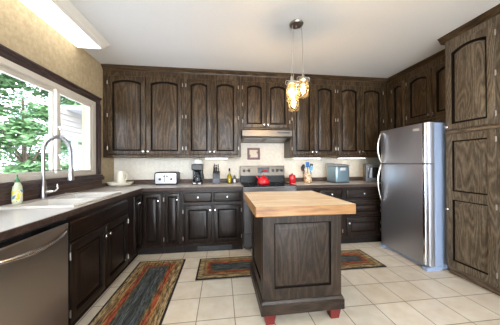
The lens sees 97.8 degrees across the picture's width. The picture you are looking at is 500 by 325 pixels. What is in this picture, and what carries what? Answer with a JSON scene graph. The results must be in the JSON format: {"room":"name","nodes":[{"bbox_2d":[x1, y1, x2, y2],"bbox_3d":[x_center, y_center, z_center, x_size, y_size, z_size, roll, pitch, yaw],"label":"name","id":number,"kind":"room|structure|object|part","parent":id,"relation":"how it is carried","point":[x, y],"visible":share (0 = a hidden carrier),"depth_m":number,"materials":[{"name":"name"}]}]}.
{"room":"kitchen","nodes":[
{"label":"kitchen","id":0,"kind":"room"},
{"bbox_2d":[0,0,113,182],"bbox_3d":[-1.717,-0.080,-0.409,0.150,2.647,8.030,0,0,-7],"label":"wall","id":1,"kind":"structure","parent":0,"point":[22,31],"depth_m":2.19,"materials":[{"name":"beige paint"}]},
{"bbox_2d":[0,56,95,182],"bbox_3d":[-1.932,-0.325,1.692,0.107,0.965,2.450,0,0,-7],"label":"window","id":2,"kind":"structure","parent":1,"relation":"in","point":[7,67],"depth_m":2.22,"materials":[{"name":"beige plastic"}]},
{"bbox_3d":[-1.915,-0.324,1.396,0.035,0.870,1.740,0,0,-7],"label":"fixed sash","id":3,"kind":"part","parent":2,"relation":"part of","materials":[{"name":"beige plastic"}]},
{"bbox_3d":[-2.026,-0.320,2.529,0.035,0.870,0.615,0,0,-7],"label":"sliding sash","id":4,"kind":"part","parent":2,"relation":"part of","materials":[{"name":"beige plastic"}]},
{"bbox_2d":[0,44,101,103],"bbox_3d":[-1.902,-0.851,1.704,0.034,0.086,2.662,0,0,-7],"label":"trim","id":5,"kind":"structure","parent":1,"relation":"attached to","point":[5,52],"depth_m":2.04,"materials":[{"name":"brown wood"}]},
{"bbox_2d":[0,174,103,193],"bbox_3d":[-1.878,0.196,1.712,0.075,0.076,2.720,0,0,-7],"label":"trim","id":6,"kind":"structure","parent":1,"relation":"attached to","point":[32,184],"depth_m":2.09,"materials":[{"name":"brown wood"}]},
{"bbox_2d":[96,103,100,173],"bbox_3d":[-2.067,-0.321,2.966,0.028,0.961,0.112,0,0,-7],"label":"trim","id":7,"kind":"structure","parent":1,"relation":"attached to","point":[98,106],"depth_m":2.97,"materials":[{"name":"brown wood"}]},
{"bbox_2d":[114,143,384,180],"bbox_3d":[0.220,-0.073,3.816,4.780,2.647,0.150,0,0,-7],"label":"wall","id":8,"kind":"structure","parent":0,"point":[271,154],"depth_m":3.69,"materials":[{"name":"beige paint"}]},
{"bbox_2d":[103,70,184,157],"bbox_3d":[-1.553,-0.700,3.320,1.129,1.255,0.380,0,0,-7],"label":"upper cabinet","id":9,"kind":"object","parent":8,"relation":"attached to","point":[144,112],"visible":0.98,"depth_m":3.17,"materials":[{"name":"brown wood"}]},
{"bbox_3d":[-1.770,-0.676,3.141,0.505,1.135,0.020,0,0,-7],"label":"door","id":10,"kind":"part","parent":9,"relation":"part of","materials":[{"name":"brown wood"}]},
{"bbox_3d":[-1.256,-0.678,3.208,0.500,1.135,0.020,0,0,-7],"label":"door","id":11,"kind":"part","parent":9,"relation":"part of","materials":[{"name":"brown wood"}]},
{"bbox_2d":[185,73,240,157],"bbox_3d":[-0.577,-0.704,3.446,0.839,1.255,0.380,0,0,-7],"label":"upper cabinet","id":12,"kind":"object","parent":8,"relation":"attached to","point":[212,102],"visible":1,"depth_m":3.29,"materials":[{"name":"brown wood"}]},
{"bbox_3d":[-0.763,-0.680,3.272,0.365,1.135,0.020,0,0,-7],"label":"door","id":13,"kind":"part","parent":12,"relation":"part of","materials":[{"name":"brown wood"}]},
{"bbox_3d":[-0.376,-0.681,3.322,0.385,1.135,0.020,0,0,-7],"label":"door","id":14,"kind":"part","parent":12,"relation":"part of","materials":[{"name":"brown wood"}]},
{"bbox_2d":[101,64,387,82],"bbox_3d":[0.113,-1.366,3.401,4.469,0.061,0.096,0,0,-7],"label":"trim","id":15,"kind":"structure","parent":8,"relation":"attached to","point":[104,66],"depth_m":3.33,"materials":[{"name":"brown wood"}]},
{"bbox_2d":[247,148,259,159],"bbox_3d":[0.063,-0.149,3.709,0.214,0.200,0.020,0,0,-7],"label":"picture frame","id":16,"kind":"object","parent":8,"relation":"attached to","point":[252,153],"visible":1,"depth_m":3.71,"materials":[{"name":"brown"}]},
{"bbox_2d":[250,150,257,156],"bbox_3d":[0.062,-0.149,3.714,0.142,0.128,0.010,0,0,-7],"label":"print","id":17,"kind":"object","parent":16,"relation":"attached to","point":[253,153],"depth_m":3.71},
{"bbox_2d":[241,76,289,129],"bbox_3d":[0.226,-0.917,3.551,0.779,0.836,0.380,0,0,-7],"label":"upper cabinet","id":18,"kind":"object","parent":8,"relation":"attached to","point":[264,104],"visible":0.94,"depth_m":3.40,"materials":[{"name":"brown wood"}]},
{"bbox_3d":[0.067,-0.893,3.381,0.350,0.715,0.020,0,0,-7],"label":"door","id":19,"kind":"part","parent":18,"relation":"part of","materials":[{"name":"brown wood"}]},
{"bbox_2d":[241,129,291,142],"bbox_3d":[0.234,-0.414,3.498,0.764,0.166,0.481,0,0,-7],"label":"range hood","id":20,"kind":"object","parent":18,"relation":"attached to","point":[247,135],"visible":0.83,"depth_m":3.29,"materials":[{"name":"grey metal"}]},
{"bbox_3d":[0.436,-0.895,3.429,0.365,0.715,0.020,0,0,-7],"label":"door","id":21,"kind":"part","parent":18,"relation":"part of","materials":[{"name":"brown wood"}]},
{"bbox_2d":[284,79,335,157],"bbox_3d":[0.998,-0.710,3.651,0.774,1.255,0.380,0,0,-7],"label":"upper cabinet","id":22,"kind":"object","parent":8,"relation":"attached to","point":[313,126],"visible":0.82,"depth_m":3.50,"materials":[{"name":"brown wood"}]},
{"bbox_3d":[0.844,-0.686,3.481,0.347,1.135,0.020,0,0,-7],"label":"door","id":23,"kind":"part","parent":22,"relation":"part of","materials":[{"name":"brown wood"}]},
{"bbox_3d":[1.206,-0.688,3.528,0.354,1.135,0.020,0,0,-7],"label":"door","id":24,"kind":"part","parent":22,"relation":"part of","materials":[{"name":"brown wood"}]},
{"bbox_2d":[332,81,387,157],"bbox_3d":[1.846,-0.714,3.761,0.935,1.255,0.380,0,0,-7],"label":"upper cabinet","id":25,"kind":"object","parent":8,"relation":"attached to","point":[361,107],"visible":0.94,"depth_m":3.60,"materials":[{"name":"brown wood"}]},
{"bbox_3d":[1.624,-0.689,3.582,0.380,1.135,0.020,0,0,-7],"label":"door","id":26,"kind":"part","parent":25,"relation":"part of","materials":[{"name":"brown wood"}]},
{"bbox_3d":[2.026,-0.691,3.634,0.401,1.135,0.020,0,0,-7],"label":"door","id":27,"kind":"part","parent":25,"relation":"part of","materials":[{"name":"brown wood"}]},
{"bbox_2d":[69,0,499,77],"bbox_3d":[0.721,-1.483,-0.087,5.080,0.140,8.030,0,0,-7],"label":"ceiling","id":28,"kind":"structure","parent":0,"point":[357,38],"depth_m":2.36,"materials":[{"name":"paint"}]},
{"bbox_2d":[20,0,109,48],"bbox_3d":[-1.748,-1.364,1.944,0.365,0.061,1.235,0,0,-7],"label":"ceiling light","id":29,"kind":"object","parent":28,"relation":"attached to","point":[63,16],"visible":1,"depth_m":2.09,"materials":[{"name":"white plastic"}]},
{"bbox_2d":[285,19,309,110],"bbox_3d":[0.473,-0.967,2.196,0.213,0.872,0.179,0,0,31],"label":"pendant light","id":30,"kind":"object","parent":28,"relation":"hanging from","point":[297,23],"visible":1,"depth_m":2.19,"materials":[{"name":"silver metal"}]},
{"bbox_2d":[285,76,297,101],"bbox_3d":[0.419,-0.738,2.187,0.133,0.252,0.110,0,0,-7],"label":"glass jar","id":31,"kind":"object","parent":30,"relation":"on","point":[291,82],"depth_m":2.18,"materials":[{"name":"clear glass"}]},
{"bbox_2d":[287,86,299,110],"bbox_3d":[0.448,-0.657,2.251,0.133,0.252,0.110,0,0,-7],"label":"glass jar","id":32,"kind":"object","parent":30,"relation":"on","point":[293,92],"depth_m":2.23,"materials":[{"name":"clear glass"}]},
{"bbox_2d":[297,72,309,97],"bbox_3d":[0.536,-0.778,2.198,0.133,0.252,0.110,0,0,-7],"label":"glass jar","id":33,"kind":"object","parent":30,"relation":"on","point":[302,79],"depth_m":2.18,"materials":[{"name":"clear glass"}]},
{"bbox_2d":[75,242,499,324],"bbox_3d":[0.734,1.294,-0.097,5.080,0.120,8.030,0,0,-7],"label":"floor","id":34,"kind":"structure","parent":0,"point":[401,292],"depth_m":1.99,"materials":[{"name":"tile"}]},
{"bbox_2d":[0,218,67,324],"bbox_3d":[-1.466,0.814,1.148,0.692,0.868,0.613,0,0,-7],"label":"dishwasher","id":35,"kind":"object","parent":34,"relation":"on","point":[33,263],"visible":0.98,"depth_m":1.21,"materials":[{"name":"silver metal"}]},
{"bbox_3d":[-1.162,0.463,1.185,0.077,0.050,0.579,0,0,-7],"label":"handle","id":36,"kind":"part","parent":35,"relation":"part of","materials":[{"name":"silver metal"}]},
{"bbox_2d":[65,196,128,324],"bbox_3d":[-1.609,0.816,1.958,0.664,0.872,1.014,0,0,-7],"label":"base cabinet","id":37,"kind":"object","parent":34,"relation":"on","point":[98,254],"visible":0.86,"depth_m":1.82,"materials":[{"name":"brown wood"}]},
{"bbox_3d":[-1.288,0.855,1.748,0.020,0.560,0.455,0,0,-7],"label":"door","id":38,"kind":"part","parent":37,"relation":"part of","materials":[{"name":"brown wood"}]},
{"bbox_3d":[-1.320,0.483,1.984,0.020,0.135,0.930,0,0,-7],"label":"false drawer","id":39,"kind":"part","parent":37,"relation":"part of","materials":[{"name":"brown wood"}]},
{"bbox_3d":[-1.349,0.856,2.219,0.020,0.560,0.455,0,0,-7],"label":"door","id":40,"kind":"part","parent":37,"relation":"part of","materials":[{"name":"brown wood"}]},
{"bbox_2d":[88,259,185,324],"bbox_3d":[-0.971,1.243,1.754,0.560,0.009,2.060,0,0,-7],"label":"rug","id":41,"kind":"object","parent":34,"relation":"on","point":[144,297],"visible":1,"depth_m":2.02,"materials":[{"name":"fabric"}]},
{"bbox_2d":[122,191,164,271],"bbox_3d":[-1.627,0.819,2.982,0.894,0.872,1.018,0,0,-7],"label":"base cabinet","id":42,"kind":"object","parent":34,"relation":"on","point":[145,208],"visible":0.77,"depth_m":2.90,"materials":[{"name":"brown wood"}]},
{"bbox_2d":[0,178,242,240],"bbox_3d":[-0.986,0.305,2.235,1.977,0.146,2.669,0,0,-7],"label":"countertop","id":43,"kind":"structure","parent":42,"relation":"on","point":[13,222],"depth_m":1.93,"materials":[{"name":"laminate"}]},
{"bbox_2d":[39,135,74,198],"bbox_3d":[-1.775,0.033,2.009,0.262,0.581,0.060,0,0,-19],"label":"kitchen faucet","id":44,"kind":"object","parent":43,"relation":"on","point":[43,188],"visible":1,"depth_m":1.99,"materials":[{"name":"silver metal"}]},
{"bbox_3d":[-1.807,0.239,1.997,0.092,0.081,0.032,0,0,-19],"label":"lever","id":45,"kind":"part","parent":44,"relation":"part of","materials":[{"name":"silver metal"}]},
{"bbox_3d":[-1.773,-0.037,2.010,0.230,0.422,0.024,0,0,-19],"label":"spout","id":46,"kind":"part","parent":44,"relation":"part of","materials":[{"name":"silver metal"}]},
{"bbox_3d":[-1.763,0.069,2.013,0.226,0.020,0.039,0,0,-19],"label":"docking arm","id":47,"kind":"part","parent":44,"relation":"part of","materials":[{"name":"silver metal"}]},
{"bbox_2d":[0,192,121,209],"bbox_3d":[-1.630,0.403,1.965,0.560,0.170,0.780,0,0,-7],"label":"sink","id":48,"kind":"object","parent":43,"relation":"in","point":[66,200],"visible":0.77,"depth_m":1.93,"materials":[{"name":"grey ceramic"}]},
{"bbox_2d":[11,174,22,203],"bbox_3d":[-1.836,0.208,1.722,0.047,0.229,0.065,0,0,20],"label":"soap bottle","id":49,"kind":"object","parent":48,"relation":"on","point":[17,189],"visible":1,"depth_m":1.71,"materials":[{"name":"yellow plastic"}]},
{"bbox_3d":[-1.565,0.405,1.789,0.395,0.164,0.325,0,0,-7],"label":"bowl","id":50,"kind":"part","parent":48,"relation":"part of","materials":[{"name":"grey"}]},
{"bbox_3d":[-1.612,0.407,2.154,0.395,0.164,0.320,0,0,-7],"label":"bowl","id":51,"kind":"part","parent":48,"relation":"part of","materials":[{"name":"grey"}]},
{"bbox_2d":[107,181,133,186],"bbox_3d":[-1.897,0.313,3.201,0.344,0.060,0.344,0,0,-7],"label":"shallow bowl","id":52,"kind":"object","parent":43,"relation":"on","point":[126,183],"visible":0.94,"depth_m":3.09,"materials":[{"name":"beige ceramic"}]},
{"bbox_2d":[115,171,127,182],"bbox_3d":[-1.889,0.228,3.196,0.162,0.205,0.128,0,0,36],"label":"pitcher","id":53,"kind":"object","parent":52,"relation":"in","point":[120,175],"visible":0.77,"depth_m":3.16,"materials":[{"name":"beige ceramic"}]},
{"bbox_2d":[154,172,179,184],"bbox_3d":[-1.278,0.242,3.377,0.338,0.196,0.258,0,0,-9],"label":"toaster","id":54,"kind":"object","parent":43,"relation":"on","point":[160,178],"visible":1,"depth_m":3.27,"materials":[{"name":"white plastic"}]},
{"bbox_3d":[-1.262,0.237,3.273,0.302,0.157,0.012,0,0,-9],"label":"panel","id":55,"kind":"part","parent":54,"relation":"part of","materials":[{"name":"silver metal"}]},
{"bbox_2d":[192,164,203,184],"bbox_3d":[-0.812,0.181,3.427,0.187,0.315,0.192,0,0,-7],"label":"coffee maker","id":56,"kind":"object","parent":43,"relation":"on","point":[198,176],"visible":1,"depth_m":3.36,"materials":[{"name":"black plastic"}]},
{"bbox_2d":[194,159,201,163],"bbox_3d":[-0.819,-0.016,3.428,0.136,0.078,0.135,0,0,-7],"label":"stack","id":57,"kind":"object","parent":56,"relation":"on","point":[196,161],"visible":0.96,"depth_m":3.38,"materials":[{"name":"white paper"}]},
{"bbox_2d":[213,171,219,183],"bbox_3d":[-0.538,0.236,3.488,0.110,0.204,0.162,0,0,-7],"label":"knife block","id":58,"kind":"object","parent":43,"relation":"on","point":[216,175],"visible":0.93,"depth_m":3.42,"materials":[{"name":"grey plastic"}]},
{"bbox_2d":[227,168,231,182],"bbox_3d":[-0.334,0.215,3.546,0.084,0.245,0.083,0,0,-7],"label":"oil bottle","id":59,"kind":"object","parent":43,"relation":"on","point":[229,176],"visible":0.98,"depth_m":3.52,"materials":[{"name":"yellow glass"}]},
{"bbox_3d":[-1.420,0.766,2.767,0.020,0.695,0.235,0,0,-7],"label":"door","id":60,"kind":"part","parent":42,"relation":"part of","materials":[{"name":"brown wood"}]},
{"bbox_3d":[-1.309,0.766,2.917,0.235,0.695,0.020,0,0,-7],"label":"door","id":61,"kind":"part","parent":42,"relation":"part of","materials":[{"name":"brown wood"}]},
{"bbox_2d":[163,191,182,252],"bbox_3d":[-1.085,0.818,3.235,0.244,0.872,0.655,0,0,-7],"label":"base cabinet","id":62,"kind":"object","parent":34,"relation":"on","point":[172,200],"visible":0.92,"depth_m":2.95,"materials":[{"name":"brown wood"}]},
{"bbox_3d":[-1.051,0.765,2.951,0.200,0.695,0.020,0,0,-7],"label":"door","id":63,"kind":"part","parent":62,"relation":"part of","materials":[{"name":"brown wood"}]},
{"bbox_2d":[182,189,242,251],"bbox_3d":[-0.549,0.816,3.305,0.835,0.872,0.655,0,0,-7],"label":"base cabinet","id":64,"kind":"object","parent":34,"relation":"on","point":[212,220],"visible":0.98,"depth_m":3.02,"materials":[{"name":"brown wood"}]},
{"bbox_3d":[-0.715,0.479,2.996,0.380,0.135,0.020,0,0,-7],"label":"drawer","id":65,"kind":"part","parent":64,"relation":"part of","materials":[{"name":"brown wood"}]},
{"bbox_3d":[-0.714,0.849,2.995,0.380,0.525,0.020,0,0,-7],"label":"door","id":66,"kind":"part","parent":64,"relation":"part of","materials":[{"name":"brown wood"}]},
{"bbox_2d":[197,244,231,250],"bbox_3d":[-0.497,1.206,3.088,0.480,0.066,0.010,0,0,-7],"label":"vent","id":67,"kind":"object","parent":64,"relation":"attached to","point":[212,247],"depth_m":3.08,"materials":[{"name":"grey metal"}]},
{"bbox_3d":[-0.318,0.477,3.047,0.380,0.135,0.020,0,0,-7],"label":"drawer","id":68,"kind":"part","parent":64,"relation":"part of","materials":[{"name":"brown wood"}]},
{"bbox_3d":[-0.317,0.847,3.046,0.380,0.525,0.020,0,0,-7],"label":"door","id":69,"kind":"part","parent":64,"relation":"part of","materials":[{"name":"brown wood"}]},
{"bbox_2d":[240,166,296,249],"bbox_3d":[0.255,0.651,3.369,0.766,1.195,0.718,0,0,-7],"label":"range","id":70,"kind":"object","parent":34,"relation":"on","point":[275,174],"visible":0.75,"depth_m":3.22,"materials":[{"name":"silver metal"}]},
{"bbox_3d":[0.293,1.092,3.086,0.756,0.190,0.029,0,0,-7],"label":"storage drawer","id":71,"kind":"part","parent":70,"relation":"part of","materials":[{"name":"grey metal"}]},
{"bbox_3d":[0.214,0.273,3.666,0.754,0.109,0.012,0,0,-7],"label":"splash panel","id":72,"kind":"part","parent":70,"relation":"part of","materials":[{"name":"black ceramic"}]},
{"bbox_2d":[256,170,269,184],"bbox_3d":[0.203,0.218,3.293,0.187,0.214,0.187,0,0,23],"label":"tea kettle","id":73,"kind":"object","parent":70,"relation":"on","point":[263,180],"visible":1,"depth_m":3.24,"materials":[{"name":"red metal"}]},
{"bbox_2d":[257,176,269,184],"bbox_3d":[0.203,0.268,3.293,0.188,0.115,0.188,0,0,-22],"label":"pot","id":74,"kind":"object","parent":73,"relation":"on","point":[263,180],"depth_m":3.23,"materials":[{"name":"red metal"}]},
{"bbox_2d":[240,182,296,186],"bbox_3d":[0.252,0.335,3.383,0.766,0.018,0.612,0,0,-7],"label":"cooktop","id":75,"kind":"object","parent":70,"relation":"in","point":[245,184],"depth_m":3.22,"materials":[{"name":"black glass"}]},
{"bbox_3d":[0.291,0.670,3.086,0.756,0.635,0.031,0,0,-7],"label":"oven door","id":76,"kind":"part","parent":70,"relation":"part of","materials":[{"name":"grey metal"}]},
{"bbox_2d":[195,249,386,280],"bbox_3d":[0.489,1.240,2.700,2.220,0.009,0.516,0,0,-7],"label":"rug","id":77,"kind":"object","parent":34,"relation":"on","point":[225,267],"visible":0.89,"depth_m":2.63,"materials":[{"name":"fabric"}]},
{"bbox_2d":[244,191,355,324],"bbox_3d":[0.386,0.787,2.091,0.802,0.913,0.855,0,0,-7],"label":"kitchen island","id":78,"kind":"object","parent":34,"relation":"on","point":[295,268],"visible":1,"depth_m":1.71,"materials":[{"name":"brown wood"}]},
{"bbox_3d":[0.066,0.734,1.982,0.016,0.649,0.599,0,0,-7],"label":"panel","id":79,"kind":"part","parent":78,"relation":"part of","materials":[{"name":"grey wood"}]},
{"bbox_3d":[0.375,1.110,2.010,0.672,0.106,0.658,0,0,-7],"label":"moulding","id":80,"kind":"part","parent":78,"relation":"part of","materials":[{"name":"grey wood"}]},
{"bbox_3d":[0.412,0.731,1.714,0.634,0.649,0.021,0,0,-7],"label":"panel","id":81,"kind":"part","parent":78,"relation":"part of","materials":[{"name":"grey wood"}]},
{"bbox_2d":[296,187,342,238],"bbox_3d":[0.996,0.810,3.506,0.727,0.872,0.655,0,0,-7],"label":"base cabinet","id":82,"kind":"object","parent":34,"relation":"on","point":[333,192],"visible":0.24,"depth_m":3.24,"materials":[{"name":"brown wood"}]},
{"bbox_3d":[1.209,0.471,3.246,0.330,0.135,0.020,0,0,-7],"label":"drawer","id":83,"kind":"part","parent":82,"relation":"part of","materials":[{"name":"brown wood"}]},
{"bbox_2d":[341,187,380,243],"bbox_3d":[2.001,0.806,3.636,1.298,0.872,0.655,0,0,-7],"label":"base cabinet","id":84,"kind":"object","parent":34,"relation":"on","point":[363,226],"visible":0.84,"depth_m":3.31,"materials":[{"name":"brown wood"}]},
{"bbox_2d":[285,177,380,187],"bbox_3d":[1.635,0.315,3.602,2.028,0.112,0.632,0,0,-7],"label":"countertop","id":85,"kind":"structure","parent":84,"relation":"on","point":[317,182],"depth_m":3.42,"materials":[{"name":"stone"}]},
{"bbox_2d":[289,173,295,182],"bbox_3d":[0.686,0.253,3.537,0.108,0.160,0.107,0,0,-7],"label":"canister","id":86,"kind":"object","parent":85,"relation":"on","point":[292,178],"visible":0.98,"depth_m":3.49,"materials":[{"name":"red ceramic"}]},
{"bbox_2d":[304,172,311,182],"bbox_3d":[0.957,0.249,3.623,0.140,0.165,0.140,0,0,-7],"label":"utensil crock","id":87,"kind":"object","parent":85,"relation":"on","point":[307,176],"visible":0.94,"depth_m":3.57,"materials":[{"name":"beige ceramic"}]},
{"bbox_2d":[326,163,349,182],"bbox_3d":[1.453,0.172,3.612,0.270,0.316,0.260,0,0,-17],"label":"bread box","id":88,"kind":"object","parent":85,"relation":"on","point":[336,172],"visible":1,"depth_m":3.51,"materials":[{"name":"blue metal"}]},
{"bbox_3d":[1.453,0.037,3.612,0.270,0.044,0.260,0,0,-17],"label":"lid","id":89,"kind":"part","parent":88,"relation":"part of","materials":[{"name":"silver plastic"}]},
{"bbox_3d":[1.675,0.349,3.296,2.028,0.042,0.014,0,0,-7],"label":"edge trim","id":90,"kind":"part","parent":85,"relation":"part of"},
{"bbox_2d":[363,164,380,181],"bbox_3d":[2.214,0.179,3.693,0.500,0.295,0.322,0,0,21],"label":"microwave oven","id":91,"kind":"object","parent":85,"relation":"on","point":[370,171],"visible":0.38,"depth_m":3.60,"materials":[{"name":"silver metal"}]},
{"bbox_3d":[1.719,0.469,3.312,0.540,0.135,0.020,0,0,-7],"label":"drawer","id":92,"kind":"part","parent":84,"relation":"part of","materials":[{"name":"brown wood"}]},
{"bbox_3d":[1.722,0.972,3.310,0.540,0.270,0.020,0,0,-7],"label":"door","id":93,"kind":"part","parent":84,"relation":"part of","materials":[{"name":"brown wood"}]},
{"bbox_3d":[1.720,0.694,3.311,0.540,0.235,0.020,0,0,-7],"label":"door","id":94,"kind":"part","parent":84,"relation":"part of","materials":[{"name":"brown wood"}]},
{"bbox_2d":[377,122,449,271],"bbox_3d":[2.295,0.388,2.893,0.805,1.700,0.766,0,0,-7],"label":"refrigerator","id":95,"kind":"object","parent":34,"relation":"on","point":[412,196],"visible":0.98,"depth_m":2.64,"materials":[{"name":"silver metal"}]},
{"bbox_3d":[1.894,0.288,3.182,0.085,0.528,0.024,0,0,-7],"label":"handle","id":96,"kind":"part","parent":95,"relation":"part of","materials":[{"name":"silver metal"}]},
{"bbox_3d":[1.892,-0.212,3.184,0.085,0.448,0.024,0,0,-7],"label":"handle","id":97,"kind":"part","parent":95,"relation":"part of","materials":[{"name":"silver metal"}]},
{"bbox_3d":[2.009,-0.225,2.858,0.078,0.472,0.766,0,0,-7],"label":"freezer door","id":98,"kind":"part","parent":95,"relation":"part of","materials":[{"name":"silver metal"}]},
{"bbox_3d":[2.012,0.602,2.856,0.078,1.163,0.766,0,0,-7],"label":"fridge door","id":99,"kind":"part","parent":95,"relation":"part of","materials":[{"name":"silver metal"}]},
{"bbox_2d":[444,14,499,295],"bbox_3d":[2.513,-0.058,2.185,0.650,2.584,0.615,0,0,-7],"label":"pantry cabinet","id":100,"kind":"object","parent":34,"relation":"on","point":[472,58],"visible":1,"depth_m":2.16,"materials":[{"name":"brown wood"}]},
{"bbox_2d":[437,4,499,44],"bbox_3d":[2.396,-1.383,1.676,0.286,0.061,1.696,0,0,-7],"label":"trim","id":101,"kind":"structure","parent":100,"relation":"on","point":[494,11],"depth_m":2.18,"materials":[{"name":"brown wood"}]},
{"bbox_3d":[2.220,-0.822,2.215,0.020,0.925,0.435,0,0,-7],"label":"door","id":102,"kind":"part","parent":100,"relation":"part of","materials":[{"name":"brown wood"}]},
{"bbox_3d":[2.228,-0.331,2.149,0.024,0.030,0.615,0,0,-7],"label":"rail moulding","id":103,"kind":"part","parent":100,"relation":"part of","materials":[{"name":"brown wood"}]},
{"bbox_3d":[2.225,0.413,2.211,0.020,1.435,0.435,0,0,-7],"label":"door","id":104,"kind":"part","parent":100,"relation":"part of","materials":[{"name":"brown wood"}]},
{"label":"outside","id":105,"kind":"structure","parent":0,"visible":0},
{"bbox_3d":[0.009,1.937,-0.007,80.000,0.100,80.000,0,0,-7],"label":"ground","id":106,"kind":"structure","parent":105,"visible":0},
{"bbox_2d":[0,88,68,163],"bbox_3d":[-15.514,-1.499,17.356,6.649,9.632,7.110,0,0,32],"label":"tree","id":107,"kind":"object","parent":106,"relation":"on","point":[26,98],"visible":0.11,"depth_m":15.54,"materials":[{"name":"plant"}]},
{"bbox_2d":[0,72,81,173],"bbox_3d":[-8.070,-1.227,7.614,4.960,6.767,5.322,0,0,36],"label":"tree","id":108,"kind":"object","parent":106,"relation":"on","point":[25,130],"visible":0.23,"depth_m":6.83,"materials":[{"name":"green plant"}]},
{"bbox_2d":[45,105,81,169],"bbox_3d":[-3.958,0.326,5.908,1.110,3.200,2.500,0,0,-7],"label":"house","id":109,"kind":"structure","parent":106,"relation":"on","point":[71,115],"depth_m":5.08,"materials":[{"name":"white"}]},
{"bbox_3d":[-4.194,0.695,5.210,0.100,2.460,0.100,0,0,-7],"label":"post","id":110,"kind":"part","parent":109,"relation":"part of","materials":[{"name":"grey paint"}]},
{"bbox_2d":[61,150,68,162],"bbox_3d":[-9.441,-0.214,13.150,4.124,4.939,4.445,0,0,-42],"label":"tree","id":111,"kind":"object","parent":106,"relation":"on","point":[64,152],"visible":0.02,"depth_m":11.85,"materials":[{"name":"green plant"}]},
{"bbox_3d":[3.172,-0.099,0.226,0.150,2.647,8.030,0,0,-7],"label":"wall","id":112,"kind":"structure","parent":0,"visible":0},
{"bbox_2d":[388,74,405,129],"bbox_3d":[2.496,-0.717,3.520,0.334,1.255,0.362,0,0,-7],"label":"upper cabinet","id":113,"kind":"object","parent":112,"relation":"attached to","point":[397,87],"visible":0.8,"depth_m":3.47,"materials":[{"name":"brown wood"}]},
{"bbox_3d":[2.351,-0.693,3.462,0.020,1.135,0.235,0,0,-7],"label":"door","id":114,"kind":"part","parent":113,"relation":"part of","materials":[{"name":"brown wood"}]},
{"bbox_2d":[406,56,445,125],"bbox_3d":[2.560,-0.950,2.926,0.360,0.794,0.831,0,0,-7],"label":"upper cabinet","id":115,"kind":"object","parent":112,"relation":"attached to","point":[425,85],"visible":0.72,"depth_m":2.97,"materials":[{"name":"brown wood"}]},
{"bbox_2d":[387,49,444,82],"bbox_3d":[2.408,-1.377,3.093,0.096,0.061,1.198,0,0,-7],"label":"trim","id":116,"kind":"structure","parent":115,"relation":"on","point":[441,53],"depth_m":3.09,"materials":[{"name":"brown wood"}]},
{"bbox_3d":[2.397,-0.927,3.103,0.020,0.670,0.380,0,0,-7],"label":"door","id":117,"kind":"part","parent":115,"relation":"part of","materials":[{"name":"brown wood"}]},
{"bbox_3d":[2.447,-0.928,2.712,0.020,0.670,0.370,0,0,-7],"label":"door","id":118,"kind":"part","parent":115,"relation":"part of","materials":[{"name":"brown wood"}]}
]}

